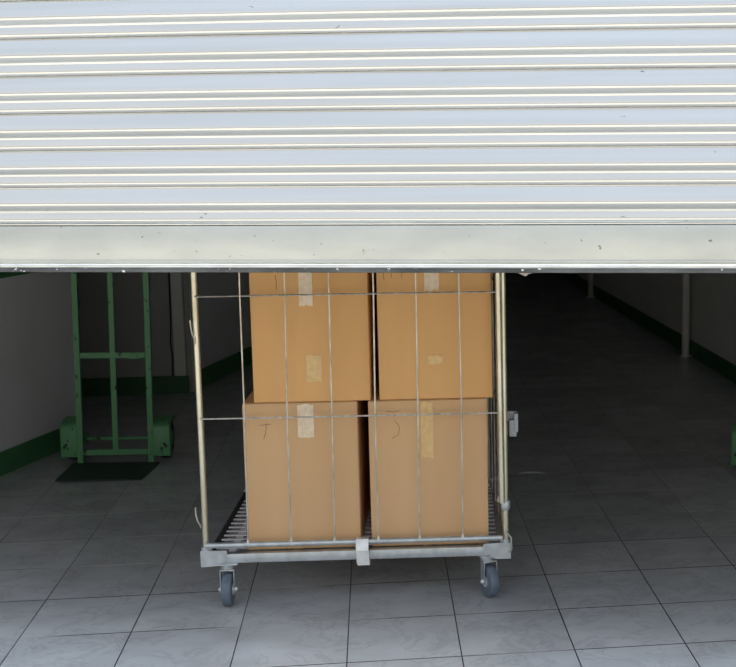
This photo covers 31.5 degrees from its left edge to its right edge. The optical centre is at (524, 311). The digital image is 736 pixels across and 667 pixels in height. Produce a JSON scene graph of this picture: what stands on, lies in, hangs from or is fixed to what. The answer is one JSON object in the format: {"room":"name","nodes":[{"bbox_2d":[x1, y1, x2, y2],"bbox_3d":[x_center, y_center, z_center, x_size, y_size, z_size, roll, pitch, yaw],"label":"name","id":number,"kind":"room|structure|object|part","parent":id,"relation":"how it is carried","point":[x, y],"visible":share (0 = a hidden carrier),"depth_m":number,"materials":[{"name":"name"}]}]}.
{"room":"distribution center","nodes":[
{"label":"distribution center","id":0,"kind":"room"},
{"bbox_2d":[0,225,75,451],"bbox_3d":[-2.826,-0.601,4.969,1.450,2.900,2.600,-2,8,-7],"label":"wall","id":1,"kind":"structure","parent":0,"point":[37,380],"depth_m":6.08,"materials":[{"name":"white paint"}]},
{"bbox_2d":[0,272,33,278],"bbox_3d":[-2.511,-0.104,5.051,0.008,0.115,2.694,1,8,11],"label":"trim","id":2,"kind":"structure","parent":1,"relation":"attached to","point":[2,274],"depth_m":5.87,"materials":[{"name":"green paint"}]},
{"bbox_2d":[0,428,60,475],"bbox_3d":[-2.499,0.778,5.169,0.012,0.105,2.694,1,8,11],"label":"baseboard","id":3,"kind":"structure","parent":1,"relation":"attached to","point":[23,454],"depth_m":6.03,"materials":[{"name":"green paint"}]},
{"bbox_2d":[68,224,398,391],"bbox_3d":[-2.703,-1.491,11.595,3.250,2.900,8.350,-2,8,-7],"label":"wall","id":4,"kind":"structure","parent":0,"point":[92,286],"depth_m":7.61,"materials":[{"name":"grey paint"}]},
{"bbox_2d":[82,375,189,396],"bbox_3d":[-2.883,0.459,7.584,1.775,0.105,0.015,-2,8,-7],"label":"baseboard","id":5,"kind":"structure","parent":4,"relation":"attached to","point":[161,384],"depth_m":7.64,"materials":[{"name":"green paint"}]},
{"bbox_2d":[166,225,172,375],"bbox_3d":[-2.104,-0.505,7.548,0.018,1.792,0.008,-2,8,-7],"label":"cable","id":6,"kind":"object","parent":4,"relation":"attached to","point":[166,225],"visible":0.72,"depth_m":7.62,"materials":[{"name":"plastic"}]},
{"bbox_2d":[168,225,185,375],"bbox_3d":[-2.066,-1.001,7.487,0.065,2.795,0.015,-2,8,-7],"label":"trim","id":7,"kind":"structure","parent":4,"relation":"attached to","point":[175,277],"depth_m":7.62,"materials":[{"name":"grey paint"}]},
{"bbox_2d":[186,224,395,390],"bbox_3d":[-1.646,-1.301,10.084,0.017,2.900,5.188,0,8,8],"label":"wall","id":8,"kind":"structure","parent":0,"point":[219,317],"depth_m":8.14,"materials":[{"name":"white paint"}]},
{"bbox_2d":[195,346,251,390],"bbox_3d":[-1.623,0.078,10.278,0.023,0.115,5.167,0,8,8],"label":"baseboard","id":9,"kind":"structure","parent":8,"relation":"attached to","point":[218,370],"depth_m":8.20,"materials":[{"name":"green paint"}]},
{"bbox_2d":[0,273,735,666],"bbox_3d":[-1.290,0.278,9.568,5.600,0.100,13.532,-2,8,-7],"label":"floor","id":10,"kind":"structure","parent":0,"point":[623,553],"depth_m":4.69,"materials":[{"name":"grey tile"}]},
{"bbox_2d":[55,225,174,480],"bbox_3d":[-1.891,0.049,5.854,0.500,1.347,0.509,0,8,-6],"label":"truck","id":11,"kind":"object","parent":10,"relation":"on","point":[160,432],"visible":0.77,"depth_m":5.95,"materials":[{"name":"green paint"}]},
{"bbox_3d":[-2.058,0.102,5.912,0.026,1.214,0.025,0,8,-6],"label":"rail","id":12,"kind":"part","parent":11,"relation":"part of","materials":[{"name":"green metal"}]},
{"bbox_3d":[-1.887,0.727,5.847,0.398,0.005,0.316,0,8,-6],"label":"toe plate","id":13,"kind":"part","parent":11,"relation":"part of","materials":[{"name":"metal"}]},
{"bbox_3d":[-1.739,0.100,5.944,0.026,1.214,0.025,0,8,-6],"label":"rail","id":14,"kind":"part","parent":11,"relation":"part of","materials":[{"name":"green metal"}]},
{"bbox_2d":[188,224,517,605],"bbox_3d":[-0.560,0.088,4.441,1.035,1.623,0.848,-1,8,-3],"label":"trolley","id":15,"kind":"object","parent":10,"relation":"on","point":[211,554],"visible":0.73,"depth_m":4.13,"materials":[{"name":"metal"}]},
{"bbox_3d":[-1.030,0.053,4.037,0.020,1.430,0.020,-1,8,-3],"label":"post","id":16,"kind":"part","parent":15,"relation":"part of","materials":[{"name":"metal"}]},
{"bbox_3d":[-1.032,0.743,4.522,0.020,0.027,0.740,-1,8,-3],"label":"rail","id":17,"kind":"part","parent":15,"relation":"part of","materials":[{"name":"metal"}]},
{"bbox_3d":[-0.889,0.068,4.029,0.021,1.361,0.014,2,8,18],"label":"vertical rod","id":18,"kind":"part","parent":15,"relation":"part of","materials":[{"name":"metal"}]},
{"bbox_3d":[-0.753,0.065,4.036,0.020,1.361,0.014,2,8,19],"label":"vertical rod","id":19,"kind":"part","parent":15,"relation":"part of","materials":[{"name":"metal"}]},
{"bbox_2d":[242,390,370,549],"bbox_3d":[-0.729,0.497,4.384,0.370,0.481,0.507,-1,8,-3],"label":"cardboard box","id":20,"kind":"object","parent":15,"relation":"in","point":[310,439],"visible":0.68,"depth_m":4.14,"materials":[{"name":"brown cardboard"}]},
{"bbox_2d":[249,273,378,402],"bbox_3d":[-0.694,0.029,4.325,0.376,0.458,0.506,-1,8,-3],"label":"cardboard box","id":21,"kind":"object","parent":20,"relation":"on","point":[307,317],"visible":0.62,"depth_m":4.08,"materials":[{"name":"brown cardboard"}]},
{"bbox_3d":[-0.614,0.063,4.043,0.020,1.361,0.014,2,8,19],"label":"vertical rod","id":22,"kind":"part","parent":15,"relation":"part of","materials":[{"name":"metal"}]},
{"bbox_3d":[-0.554,-0.053,4.031,0.948,0.008,0.015,-1,8,-3],"label":"horizontal rod","id":23,"kind":"part","parent":15,"relation":"part of","materials":[{"name":"metal"}]},
{"bbox_3d":[-0.550,0.332,4.082,0.948,0.008,0.015,-1,8,-3],"label":"horizontal rod","id":24,"kind":"part","parent":15,"relation":"part of","materials":[{"name":"metal"}]},
{"bbox_3d":[-0.563,0.733,4.547,0.968,0.030,0.800,-1,8,-3],"label":"frame","id":25,"kind":"part","parent":15,"relation":"part of","materials":[{"name":"metal"}]},
{"bbox_3d":[-0.478,0.060,4.052,0.015,1.361,0.014,2,8,19],"label":"vertical rod","id":26,"kind":"part","parent":15,"relation":"part of","materials":[{"name":"metal"}]},
{"bbox_3d":[-0.344,0.058,4.060,0.018,1.361,0.014,-4,8,-25],"label":"vertical rod","id":27,"kind":"part","parent":15,"relation":"part of","materials":[{"name":"metal"}]},
{"bbox_2d":[368,375,488,545],"bbox_3d":[-0.323,0.489,4.405,0.386,0.481,0.509,-1,8,-3],"label":"cardboard box","id":28,"kind":"object","parent":15,"relation":"on","point":[439,435],"visible":0.78,"depth_m":4.16,"materials":[{"name":"brown cardboard"}]},
{"bbox_2d":[376,273,492,399],"bbox_3d":[-0.300,0.021,4.346,0.369,0.458,0.505,-1,8,-3],"label":"cardboard box","id":29,"kind":"object","parent":28,"relation":"on","point":[437,314],"visible":0.66,"depth_m":4.10,"materials":[{"name":"brown cardboard"}]},
{"bbox_3d":[-0.207,0.055,4.066,0.015,1.361,0.014,2,8,19],"label":"vertical rod","id":30,"kind":"part","parent":15,"relation":"part of","materials":[{"name":"metal"}]},
{"bbox_3d":[-0.151,-0.066,4.847,0.020,1.430,0.020,-1,8,-3],"label":"post","id":31,"kind":"part","parent":15,"relation":"part of","materials":[{"name":"metal"}]},
{"bbox_3d":[-0.141,-0.041,4.770,0.005,1.380,0.006,-1,8,-3],"label":"rod","id":32,"kind":"part","parent":15,"relation":"part of","materials":[{"name":"metal"}]},
{"bbox_3d":[-0.127,-0.022,4.632,0.005,1.380,0.006,-1,8,-3],"label":"rod","id":33,"kind":"part","parent":15,"relation":"part of","materials":[{"name":"metal"}]},
{"bbox_3d":[-0.112,-0.004,4.494,0.005,1.380,0.006,-1,8,-3],"label":"rod","id":34,"kind":"part","parent":15,"relation":"part of","materials":[{"name":"metal"}]},
{"bbox_3d":[-0.098,0.015,4.356,0.005,1.380,0.006,-1,8,-3],"label":"rod","id":35,"kind":"part","parent":15,"relation":"part of","materials":[{"name":"metal"}]},
{"bbox_3d":[-0.069,0.035,4.091,0.020,1.430,0.020,-1,8,-3],"label":"post","id":36,"kind":"part","parent":15,"relation":"part of","materials":[{"name":"metal"}]},
{"bbox_2d":[518,471,542,473],"bbox_3d":[0.031,0.719,5.755,0.124,0.007,0.023,0,8,1],"label":"strip","id":37,"kind":"object","parent":10,"relation":"on","point":[528,471],"visible":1,"depth_m":5.75,"materials":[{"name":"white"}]},
{"bbox_2d":[587,224,594,297],"bbox_3d":[0.604,-1.569,11.889,0.084,2.900,0.084,-2,8,-7],"label":"pole","id":38,"kind":"object","parent":10,"relation":"on","point":[590,275],"visible":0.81,"depth_m":12.05,"materials":[{"name":"metal"}]},
{"bbox_2d":[679,273,691,356],"bbox_3d":[1.079,-1.131,8.580,0.084,2.900,0.084,-2,8,-7],"label":"pole","id":39,"kind":"object","parent":10,"relation":"on","point":[685,276],"visible":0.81,"depth_m":8.71,"materials":[{"name":"metal"}]},
{"bbox_2d":[731,422,735,465],"bbox_3d":[1.143,0.062,5.492,0.500,1.347,0.509,2,8,13],"label":"truck","id":40,"kind":"object","parent":10,"relation":"on","point":[733,434],"visible":1,"depth_m":5.68,"materials":[{"name":"green paint"}]},
{"bbox_2d":[399,224,533,224],"bbox_3d":[-2.083,-2.080,15.932,5.600,2.900,0.200,-2,8,-7],"label":"wall","id":41,"kind":"structure","parent":0,"point":[399,224],"depth_m":16.11,"materials":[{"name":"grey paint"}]},
{"bbox_2d":[534,224,735,364],"bbox_3d":[1.175,-1.270,9.613,0.610,2.900,13.212,-2,8,-7],"label":"wall","id":42,"kind":"structure","parent":0,"point":[658,296],"depth_m":8.79,"materials":[{"name":"grey paint"}]},
{"bbox_2d":[559,273,735,382],"bbox_3d":[0.734,-0.143,11.758,0.067,0.105,9.182,-2,8,-8],"label":"baseboard","id":43,"kind":"structure","parent":42,"relation":"attached to","point":[705,356],"depth_m":9.60,"materials":[{"name":"green paint"}]},
{"bbox_3d":[-0.606,-1.919,3.127,4.597,0.850,1.199,-2,8,-7],"label":"wall","id":44,"kind":"structure","parent":0,"visible":0},
{"bbox_2d":[0,0,735,272],"bbox_3d":[-0.577,-0.354,3.457,4.584,2.760,0.200,0,8,6],"label":"roller shutter","id":45,"kind":"object","parent":44,"relation":"attached to","point":[288,132],"visible":1,"depth_m":3.39,"materials":[{"name":"metal"}]},
{"bbox_3d":[-0.574,-0.176,3.449,4.560,0.119,0.028,0,8,6],"label":"rail","id":46,"kind":"part","parent":45,"relation":"part of","materials":[{"name":"white metal"}]}
]}

